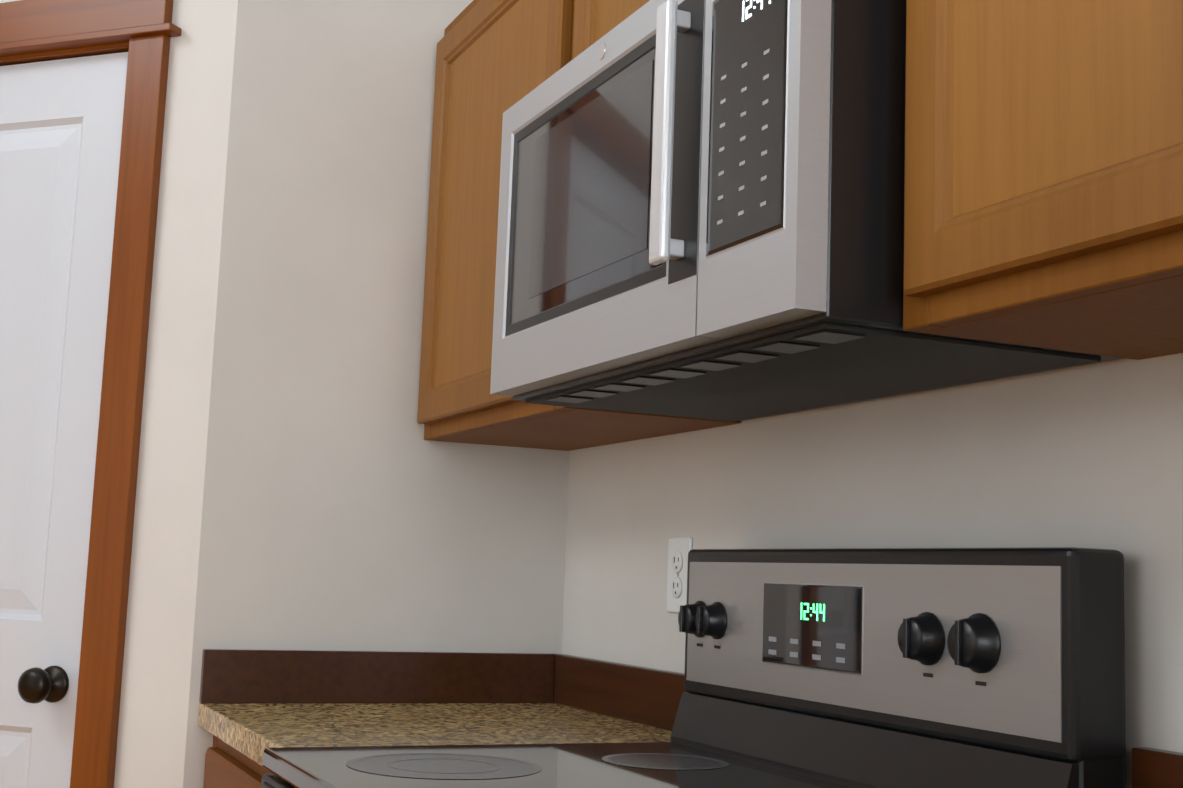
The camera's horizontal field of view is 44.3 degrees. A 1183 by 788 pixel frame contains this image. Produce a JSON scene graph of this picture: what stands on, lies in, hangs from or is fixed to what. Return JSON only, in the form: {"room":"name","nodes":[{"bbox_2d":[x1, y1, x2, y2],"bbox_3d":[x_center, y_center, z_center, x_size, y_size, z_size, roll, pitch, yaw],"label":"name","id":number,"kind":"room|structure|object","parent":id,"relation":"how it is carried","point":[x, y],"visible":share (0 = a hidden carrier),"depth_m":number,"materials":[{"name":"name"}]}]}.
{"room":"kitchen","nodes":[
{"label":"kitchen","id":0,"kind":"room"},
{"bbox_2d":[0,0,237,787],"bbox_3d":[-1.074,-0.614,2.729,1.024,4.100,0.100,-1,-8,21],"label":"wall","id":1,"kind":"structure","parent":0,"point":[154,699],"depth_m":2.44,"materials":[{"name":"paint"}]},
{"bbox_2d":[0,52,127,787],"bbox_3d":[-1.141,0.395,2.555,0.612,2.028,0.100,-1,-8,21],"label":"pantry door","id":2,"kind":"structure","parent":1,"relation":"in","point":[61,122],"depth_m":2.56,"materials":[{"name":"white wood"}]},
{"bbox_2d":[0,0,181,787],"bbox_3d":[-1.121,0.352,2.594,0.811,2.148,0.132,-1,-8,21],"label":"door frame","id":3,"kind":"structure","parent":1,"relation":"attached to","point":[146,29],"depth_m":2.48,"materials":[{"name":"brown wood"}]},
{"bbox_2d":[183,0,568,787],"bbox_3d":[-0.359,0.059,2.598,0.656,2.785,0.100,5,-8,-24],"label":"wall","id":4,"kind":"structure","parent":0,"point":[347,506],"depth_m":2.53,"materials":[{"name":"paint"}]},
{"bbox_2d":[562,353,1182,787],"bbox_3d":[0.654,-0.093,1.291,0.100,2.835,6.295,5,-8,-24],"label":"wall","id":5,"kind":"structure","parent":0,"point":[1086,457],"depth_m":1.72,"materials":[{"name":"paint"}]},
{"bbox_2d":[417,0,740,450],"bbox_3d":[-0.035,-0.314,2.380,0.300,0.757,0.631,5,-8,-24],"label":"upper cabinet","id":6,"kind":"object","parent":5,"relation":"attached to","point":[493,54],"depth_m":2.38,"materials":[{"name":"brown wood"}]},
{"bbox_2d":[561,0,649,67],"bbox_3d":[0.261,-0.582,1.775,0.300,0.354,0.762,5,-8,-24],"label":"upper cabinet","id":7,"kind":"object","parent":5,"relation":"attached to","point":[583,22],"depth_m":1.99,"materials":[{"name":"brown wood"}]},
{"bbox_2d":[490,0,1123,420],"bbox_3d":[0.191,-0.209,1.702,0.420,0.402,0.758,5,-8,-24],"label":"over-the-range microwave","id":8,"kind":"object","parent":7,"relation":"attached to","point":[700,212],"visible":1,"depth_m":1.47,"materials":[{"name":"silver metal"}]},
{"bbox_2d":[666,537,692,612],"bbox_3d":[0.134,0.280,2.244,0.009,0.116,0.074,5,-8,-24],"label":"electrical outlet","id":9,"kind":"object","parent":5,"relation":"attached to","point":[679,548],"visible":0.94,"depth_m":2.24,"materials":[{"name":"white plastic"}]},
{"bbox_2d":[199,649,1182,787],"bbox_3d":[0.120,0.375,1.476,0.638,0.086,2.261,5,-8,-24],"label":"backsplash","id":10,"kind":"structure","parent":5,"relation":"attached to","point":[643,695],"depth_m":2.44,"materials":[{"name":"brown wood"}]},
{"bbox_2d":[903,0,1182,359],"bbox_3d":[0.498,-0.441,1.214,0.300,0.757,0.422,5,-8,-24],"label":"upper cabinet","id":11,"kind":"object","parent":5,"relation":"attached to","point":[1043,172],"depth_m":1.16,"materials":[{"name":"brown wood"}]},
{"bbox_3d":[-1.719,1.125,0.074,5.200,0.060,6.295,5,-8,-24],"label":"floor","id":12,"kind":"structure","parent":0,"visible":0},
{"bbox_2d":[203,735,270,787],"bbox_3d":[-0.234,0.970,2.151,0.631,0.877,0.627,5,-8,-24],"label":"base cabinet","id":13,"kind":"object","parent":12,"relation":"on","point":[227,765],"visible":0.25,"depth_m":2.16,"materials":[{"name":"brown wood"}]},
{"bbox_2d":[198,703,671,765],"bbox_3d":[-0.220,0.516,2.206,0.637,0.037,0.628,5,-8,-24],"label":"countertop","id":14,"kind":"structure","parent":13,"relation":"on","point":[252,731],"depth_m":2.15,"materials":[{"name":"stone"}]},
{"bbox_2d":[261,547,1125,787],"bbox_3d":[0.015,0.744,1.517,0.697,1.184,0.766,5,-8,-24],"label":"range","id":15,"kind":"object","parent":12,"relation":"on","point":[912,668],"visible":1,"depth_m":1.60,"materials":[{"name":"silver metal"}]}
]}

